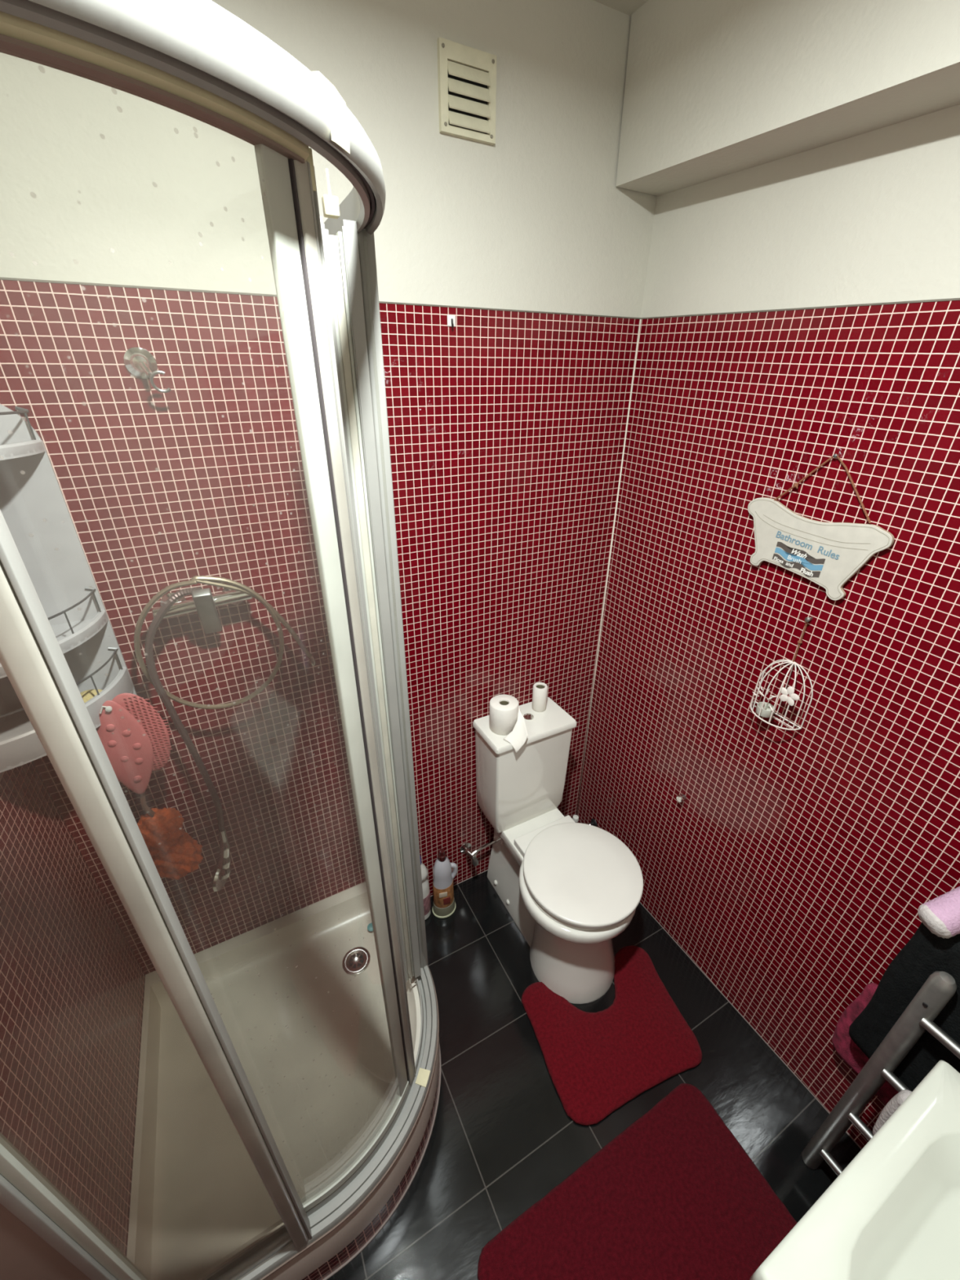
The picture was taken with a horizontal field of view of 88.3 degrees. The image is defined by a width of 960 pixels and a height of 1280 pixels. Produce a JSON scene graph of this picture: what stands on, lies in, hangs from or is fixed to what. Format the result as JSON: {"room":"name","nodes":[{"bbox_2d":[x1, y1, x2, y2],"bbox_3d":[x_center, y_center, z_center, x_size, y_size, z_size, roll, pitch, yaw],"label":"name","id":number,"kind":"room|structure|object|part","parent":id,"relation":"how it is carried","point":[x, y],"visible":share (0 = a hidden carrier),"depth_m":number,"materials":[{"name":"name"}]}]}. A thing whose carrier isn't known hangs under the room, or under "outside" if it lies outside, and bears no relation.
{"room":"bathroom","nodes":[
{"label":"bathroom","id":0,"kind":"room"},
{"bbox_2d":[0,760,145,1256],"bbox_3d":[-0.664,0.484,0.322,0.100,2.657,1.890,-13,30,-25],"label":"wall","id":1,"kind":"structure","parent":0,"point":[72,982],"depth_m":1.05,"materials":[{"name":"red tile"}]},
{"bbox_2d":[0,0,656,974],"bbox_3d":[-0.317,-0.103,1.467,1.757,2.657,0.100,-13,30,-25],"label":"wall","id":2,"kind":"structure","parent":0,"point":[507,428],"depth_m":1.18,"materials":[{"name":"red tile"}]},
{"bbox_2d":[0,404,137,779],"bbox_3d":[-0.889,-0.076,0.924,0.240,0.700,0.240,-13,30,-25],"label":"caddy","id":3,"kind":"object","parent":2,"relation":"attached to","point":[33,508],"visible":0.69,"depth_m":1.02,"materials":[{"name":"plastic"}]},
{"bbox_3d":[-0.991,-0.051,0.874,0.007,0.700,0.237,-13,30,-25],"label":"panel","id":4,"kind":"part","parent":3,"relation":"part of","materials":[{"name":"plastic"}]},
{"bbox_3d":[-0.861,-0.330,0.782,0.075,0.061,0.330,8,28,14],"label":"shelf rail","id":5,"kind":"part","parent":3,"relation":"part of","materials":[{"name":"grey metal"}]},
{"bbox_2d":[0,439,45,460],"bbox_3d":[-0.888,-0.301,0.808,0.240,0.022,0.240,-13,30,-25],"label":"shelf","id":6,"kind":"object","parent":3,"relation":"attached to","point":[10,449],"depth_m":0.90,"materials":[{"name":"plastic"}]},
{"bbox_2d":[0,609,108,678],"bbox_3d":[-0.890,0.014,0.970,0.240,0.025,0.240,-13,30,-25],"label":"shelf","id":7,"kind":"object","parent":3,"relation":"attached to","point":[85,624],"depth_m":1.06,"materials":[{"name":"plastic"}]},
{"bbox_3d":[-0.863,0.114,1.011,0.075,0.061,0.330,8,28,14],"label":"shelf rail","id":8,"kind":"part","parent":3,"relation":"part of","materials":[{"name":"grey metal"}]},
{"bbox_2d":[0,666,133,773],"bbox_3d":[-0.890,0.160,1.045,0.240,0.060,0.240,-13,30,-25],"label":"shelf","id":9,"kind":"object","parent":3,"relation":"attached to","point":[20,744],"depth_m":1.06,"materials":[{"name":"plastic"}]},
{"bbox_3d":[-0.862,-0.016,0.943,0.075,0.061,0.330,8,28,14],"label":"shelf rail","id":10,"kind":"part","parent":3,"relation":"part of","materials":[{"name":"grey metal"}]},
{"bbox_2d":[80,688,102,702],"bbox_3d":[-0.861,0.133,1.093,0.070,0.044,0.056,-13,30,-25],"label":"sponge","id":11,"kind":"object","parent":3,"relation":"on","point":[87,695],"visible":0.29,"depth_m":1.08,"materials":[{"name":"yellow"}]},
{"bbox_2d":[96,693,172,794],"bbox_3d":[-0.785,0.239,1.133,0.141,0.263,0.047,-13,30,-25],"label":"sponge","id":12,"kind":"object","parent":3,"relation":"hanging from","point":[135,739],"visible":0.95,"depth_m":1.12,"materials":[{"name":"pink plastic"}]},
{"bbox_2d":[123,346,171,392],"bbox_3d":[-0.644,-0.520,0.954,0.070,0.079,0.060,-13,30,-25],"label":"holder","id":13,"kind":"object","parent":2,"relation":"attached to","point":[139,362],"visible":1,"depth_m":0.95,"materials":[{"name":"silver metal"}]},
{"bbox_3d":[-0.644,-0.523,0.955,0.031,0.028,0.013,24,36,38],"label":"arm","id":14,"kind":"part","parent":13,"relation":"part of","materials":[{"name":"silver metal"}]},
{"bbox_2d":[133,575,315,892],"bbox_3d":[-0.615,0.261,1.335,0.388,0.936,0.122,-13,30,-25],"label":"shower hose","id":15,"kind":"object","parent":2,"relation":"attached to","point":[173,604],"visible":1,"depth_m":1.16,"materials":[{"name":"silver metal"}]},
{"bbox_3d":[-0.630,-0.065,1.143,0.038,0.132,0.091,-13,30,-25],"label":"lever","id":16,"kind":"part","parent":15,"relation":"part of","materials":[{"name":"metal"}]},
{"bbox_2d":[0,276,640,319],"bbox_3d":[-0.291,-0.747,1.088,1.717,0.024,0.006,-13,30,-25],"label":"trim","id":17,"kind":"structure","parent":2,"relation":"attached to","point":[2,278],"depth_m":0.99,"materials":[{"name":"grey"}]},
{"bbox_2d":[447,315,455,327],"bbox_3d":[-0.066,-0.770,1.197,0.022,0.026,0.017,-13,30,-25],"label":"hook","id":18,"kind":"object","parent":2,"relation":"attached to","point":[451,318],"visible":1,"depth_m":1.20,"materials":[{"name":"white plastic"}]},
{"bbox_2d":[430,869,488,897],"bbox_3d":[0.049,1.015,2.199,0.930,0.004,0.004,-13,30,-25],"label":"trim","id":19,"kind":"structure","parent":2,"relation":"attached to","point":[487,869],"depth_m":2.15,"materials":[{"name":"grey tile"}]},
{"bbox_2d":[436,36,496,145],"bbox_3d":[-0.025,-1.143,1.036,0.130,0.136,0.020,-13,30,-25],"label":"air vent","id":20,"kind":"object","parent":2,"relation":"in","point":[467,75],"visible":1,"depth_m":1.03,"materials":[{"name":"plastic"}]},
{"bbox_2d":[459,840,495,866],"bbox_3d":[-0.004,0.873,2.045,0.142,0.066,0.076,-13,30,-25],"label":"angle valve","id":21,"kind":"object","parent":2,"relation":"attached to","point":[465,847],"visible":1,"depth_m":2.03,"materials":[{"name":"silver metal"}]},
{"bbox_3d":[-0.019,0.901,2.020,0.026,0.038,0.029,-13,30,-25],"label":"handle","id":22,"kind":"part","parent":21,"relation":"part of","materials":[{"name":"metal"}]},
{"bbox_2d":[576,319,641,814],"bbox_3d":[0.463,-0.008,1.917,0.005,2.083,0.005,-13,30,-25],"label":"trim","id":23,"kind":"structure","parent":2,"relation":"attached to","point":[640,319],"depth_m":1.74,"materials":[{"name":"plastic"}]},
{"bbox_2d":[327,870,861,1279],"bbox_3d":[0.147,1.498,1.329,1.947,0.060,2.050,-13,30,-25],"label":"floor","id":24,"kind":"structure","parent":0,"point":[503,1136],"depth_m":1.48,"materials":[{"name":"tile"}]},
{"bbox_2d":[126,881,439,1279],"bbox_3d":[-0.515,1.204,1.445,0.796,0.151,0.809,-13,30,-25],"label":"shower tray","id":25,"kind":"object","parent":24,"relation":"on","point":[298,997],"visible":0.64,"depth_m":1.36,"materials":[{"name":"ceramic"}]},
{"bbox_2d":[0,0,439,1279],"bbox_3d":[-0.338,0.310,0.929,0.437,1.915,1.141,8,28,14],"label":"shower enclosure","id":26,"kind":"object","parent":25,"relation":"on","point":[197,60],"visible":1,"depth_m":0.61,"materials":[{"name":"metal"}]},
{"bbox_3d":[-0.379,0.471,0.645,0.028,1.843,0.026,-13,30,-25],"label":"fixed post","id":27,"kind":"part","parent":26,"relation":"part of","materials":[{"name":"silver metal"}]},
{"bbox_2d":[137,791,203,879],"bbox_3d":[-0.801,0.485,1.252,0.134,0.320,0.099,-13,30,-25],"label":"loofah","id":28,"kind":"object","parent":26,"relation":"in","point":[175,854],"visible":0.94,"depth_m":1.24,"materials":[{"name":"orange"}]},
{"bbox_3d":[-0.329,-0.508,0.505,0.418,0.045,1.138,8,28,15],"label":"rail","id":29,"kind":"part","parent":26,"relation":"part of","materials":[{"name":"white metal"}]},
{"bbox_3d":[-0.343,1.147,1.358,0.429,0.030,1.136,8,28,15],"label":"rail","id":30,"kind":"part","parent":26,"relation":"part of","materials":[{"name":"silver metal"}]},
{"bbox_3d":[-0.182,0.347,0.889,0.030,1.817,0.030,-13,30,-25],"label":"door post","id":31,"kind":"part","parent":26,"relation":"part of","materials":[{"name":"silver metal"}]},
{"bbox_3d":[-0.212,0.234,1.109,0.013,1.805,0.018,-13,30,-25],"label":"door post","id":32,"kind":"part","parent":26,"relation":"part of","materials":[{"name":"silver metal"}]},
{"bbox_3d":[-0.177,0.210,1.155,0.025,1.843,0.028,-13,30,-25],"label":"fixed post","id":33,"kind":"part","parent":26,"relation":"part of","materials":[{"name":"silver metal"}]},
{"bbox_2d":[367,922,373,931],"bbox_3d":[-0.385,1.018,1.753,0.028,0.010,0.027,-13,30,-25],"label":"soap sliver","id":34,"kind":"object","parent":25,"relation":"in","point":[370,927],"visible":0.76,"depth_m":1.75,"materials":[{"name":"teal"}]},
{"bbox_2d":[302,1043,441,1279],"bbox_3d":[-0.330,1.342,1.453,0.393,0.100,1.132,8,28,15],"label":"trim","id":35,"kind":"structure","parent":25,"relation":"attached to","point":[324,1270],"depth_m":1.24,"materials":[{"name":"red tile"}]},
{"bbox_2d":[419,854,431,919],"bbox_3d":[-0.238,0.962,1.928,0.085,0.341,0.068,-13,30,-25],"label":"bottle","id":36,"kind":"object","parent":24,"relation":"on","point":[425,886],"visible":0.29,"depth_m":1.92,"materials":[{"name":"white plastic"}]},
{"bbox_2d":[432,848,457,918],"bbox_3d":[-0.146,0.948,1.951,0.090,0.345,0.095,12,29,22],"label":"bottle","id":37,"kind":"object","parent":24,"relation":"on","point":[444,904],"visible":1,"depth_m":1.93,"materials":[{"name":"white plastic"}]},
{"bbox_3d":[-0.105,0.908,1.951,0.035,0.088,0.019,-7,28,-15],"label":"handle","id":38,"kind":"part","parent":37,"relation":"part of","materials":[{"name":"white plastic"}]},
{"bbox_2d":[472,697,643,1004],"bbox_3d":[0.282,0.753,1.787,0.413,0.846,0.649,-13,30,-25],"label":"toilet","id":39,"kind":"object","parent":24,"relation":"on","point":[570,888],"visible":0.99,"depth_m":1.73,"materials":[{"name":"white ceramic"}]},
{"bbox_2d":[488,694,528,753],"bbox_3d":[0.098,0.285,1.700,0.101,0.136,0.163,-13,30,-25],"label":"toilet roll","id":40,"kind":"object","parent":39,"relation":"on","point":[505,717],"visible":1,"depth_m":1.68,"materials":[{"name":"white paper"}]},
{"bbox_3d":[0.161,0.300,1.778,0.334,0.024,0.182,-13,30,-25],"label":"cistern lid","id":41,"kind":"part","parent":39,"relation":"part of","materials":[{"name":"white ceramic"}]},
{"bbox_2d":[531,682,547,711],"bbox_3d":[0.220,0.210,1.819,0.053,0.098,0.053,-13,30,-25],"label":"toilet roll","id":42,"kind":"object","parent":39,"relation":"on","point":[540,689],"visible":1,"depth_m":1.80,"materials":[{"name":"white paper"}]},
{"bbox_3d":[0.342,0.814,1.676,0.364,0.021,0.334,-13,30,-25],"label":"seat","id":43,"kind":"part","parent":39,"relation":"part of","materials":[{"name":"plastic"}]},
{"bbox_3d":[0.346,0.782,1.681,0.400,0.024,0.400,-13,30,-25],"label":"lid","id":44,"kind":"part","parent":39,"relation":"part of","materials":[{"name":"plastic"}]},
{"bbox_2d":[572,814,578,822],"bbox_3d":[0.420,0.876,2.222,0.080,0.232,0.080,-13,30,-25],"label":"hinge","id":45,"kind":"object","parent":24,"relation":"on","point":[575,818],"visible":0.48,"depth_m":2.17,"materials":[{"name":"white plastic"}]},
{"bbox_2d":[520,945,702,1125],"bbox_3d":[0.441,1.285,1.658,0.516,0.016,0.406,-9,29,-18],"label":"mat","id":46,"kind":"object","parent":24,"relation":"on","point":[597,1063],"visible":0.95,"depth_m":1.61,"materials":[{"name":"red fabric"}]},
{"bbox_2d":[477,1083,797,1279],"bbox_3d":[0.428,1.530,1.181,0.766,0.016,0.492,-13,30,-25],"label":"bath mat","id":47,"kind":"object","parent":24,"relation":"on","point":[675,1195],"visible":0.95,"depth_m":1.27,"materials":[{"name":"red fabric"}]},
{"bbox_2d":[749,1060,959,1279],"bbox_3d":[0.719,1.214,0.736,0.511,0.989,0.512,-13,30,-25],"label":"washbasin","id":48,"kind":"object","parent":24,"relation":"on","point":[893,1212],"visible":1,"depth_m":0.73,"materials":[{"name":"ceramic"}]},
{"bbox_2d":[593,0,648,16],"bbox_3d":[0.158,-0.919,0.087,1.947,0.060,2.050,-13,30,-25],"label":"ceiling","id":49,"kind":"structure","parent":0,"point":[628,7],"depth_m":1.09,"materials":[{"name":"white paint"}]},
{"bbox_2d":[577,104,959,1148],"bbox_3d":[0.953,0.098,1.088,0.100,2.657,1.890,-14,30,-25],"label":"wall","id":50,"kind":"structure","parent":0,"point":[793,868],"depth_m":1.24,"materials":[{"name":"red tile"}]},
{"bbox_2d":[587,818,597,826],"bbox_3d":[0.499,0.827,2.221,0.038,0.040,0.040,-13,30,-25],"label":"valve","id":51,"kind":"object","parent":50,"relation":"attached to","point":[593,822],"visible":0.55,"depth_m":2.21,"materials":[{"name":"black plastic"}]},
{"bbox_2d":[676,794,686,802],"bbox_3d":[0.692,0.543,1.700,0.026,0.025,0.025,-13,30,-25],"label":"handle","id":52,"kind":"object","parent":50,"relation":"attached to","point":[680,798],"visible":1,"depth_m":1.69,"materials":[{"name":"metal"}]},
{"bbox_2d":[639,902,862,1149],"bbox_3d":[0.903,1.290,1.673,0.004,0.004,1.850,-14,30,-25],"label":"trim","id":53,"kind":"structure","parent":50,"relation":"attached to","point":[824,1107],"depth_m":1.66,"materials":[{"name":"grey tile"}]},
{"bbox_2d":[615,0,959,195],"bbox_3d":[0.852,-0.883,0.519,0.175,0.393,1.850,-13,30,-25],"label":"soffit","id":54,"kind":"object","parent":50,"relation":"attached to","point":[713,89],"depth_m":0.93,"materials":[{"name":"beige paint"}]},
{"bbox_2d":[640,297,959,319],"bbox_3d":[0.914,-0.523,0.742,0.006,0.095,1.850,-14,30,-25],"label":"trim","id":55,"kind":"structure","parent":50,"relation":"attached to","point":[951,299],"depth_m":1.04,"materials":[{"name":"grey tile"}]},
{"bbox_2d":[804,617,813,622],"bbox_3d":[0.796,-0.051,1.197,0.018,0.012,0.012,-13,30,-25],"label":"nail","id":56,"kind":"object","parent":50,"relation":"attached to","point":[806,619],"visible":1,"depth_m":1.20,"materials":[{"name":"metal"}]},
{"bbox_2d":[750,620,813,730],"bbox_3d":[0.774,0.081,1.255,0.063,0.289,0.136,-13,30,-25],"label":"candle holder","id":57,"kind":"object","parent":56,"relation":"hanging from","point":[764,709],"visible":1,"depth_m":1.27,"materials":[{"name":"white metal"}]},
{"bbox_2d":[755,702,775,717],"bbox_3d":[0.765,0.188,1.327,0.043,0.023,0.043,-13,30,-25],"label":"cup","id":58,"kind":"object","parent":57,"relation":"on","point":[765,710],"depth_m":1.32,"materials":[{"name":"ceramic"}]},
{"bbox_2d":[779,686,799,706],"bbox_3d":[0.773,0.137,1.238,0.003,0.050,0.051,-13,30,-25],"label":"flower","id":59,"kind":"object","parent":57,"relation":"on","point":[790,690],"depth_m":1.24,"materials":[{"name":"white metal"}]},
{"bbox_2d":[801,971,959,1176],"bbox_3d":[1.081,1.135,1.013,0.173,0.882,0.512,-13,30,-25],"label":"towel radiator","id":60,"kind":"object","parent":50,"relation":"attached to","point":[918,1017],"visible":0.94,"depth_m":1.10,"materials":[{"name":"metal"}]},
{"bbox_2d":[831,982,898,1106],"bbox_3d":[1.014,1.021,1.220,0.044,0.315,0.222,-13,30,-25],"label":"towel","id":61,"kind":"object","parent":60,"relation":"hanging from","point":[848,1051],"visible":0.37,"depth_m":1.28,"materials":[{"name":"pink fabric"}]},
{"bbox_2d":[872,1089,911,1135],"bbox_3d":[0.916,1.048,1.058,0.046,0.202,0.092,-17,32,-29],"label":"hand towel","id":62,"kind":"object","parent":60,"relation":"hanging from","point":[895,1103],"visible":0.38,"depth_m":1.06,"materials":[{"name":"white fabric"}]},
{"bbox_3d":[1.109,0.681,0.828,0.101,0.012,0.476,-13,30,-25],"label":"towel bar","id":63,"kind":"object","parent":50,"relation":"attached to","visible":0},
{"bbox_2d":[848,922,959,1091],"bbox_3d":[1.037,0.865,0.962,0.068,0.506,0.458,-13,30,-25],"label":"towel","id":64,"kind":"object","parent":63,"relation":"hanging from","point":[926,953],"visible":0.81,"depth_m":1.07,"materials":[{"name":"fabric"}]},
{"bbox_2d":[917,886,959,938],"bbox_3d":[0.964,0.518,0.971,0.166,0.142,0.062,-3,27,-6],"label":"rolled towel","id":65,"kind":"object","parent":64,"relation":"on","point":[940,915],"visible":1,"depth_m":0.97,"materials":[{"name":"pink fabric"}]},
{"bbox_3d":[0.773,-0.400,1.074,0.013,0.008,0.008,-13,30,-25],"label":"nail","id":66,"kind":"object","parent":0,"visible":0},
{"bbox_2d":[747,454,894,600],"bbox_3d":[0.767,-0.268,1.142,0.013,0.307,0.330,-14,30,-25],"label":"sign","id":67,"kind":"object","parent":66,"relation":"hanging from","point":[827,554],"visible":1,"depth_m":1.14,"materials":[{"name":"white painted wood"},{"name":"jute twine"},{"name":"grey and blue ink"}]}
]}

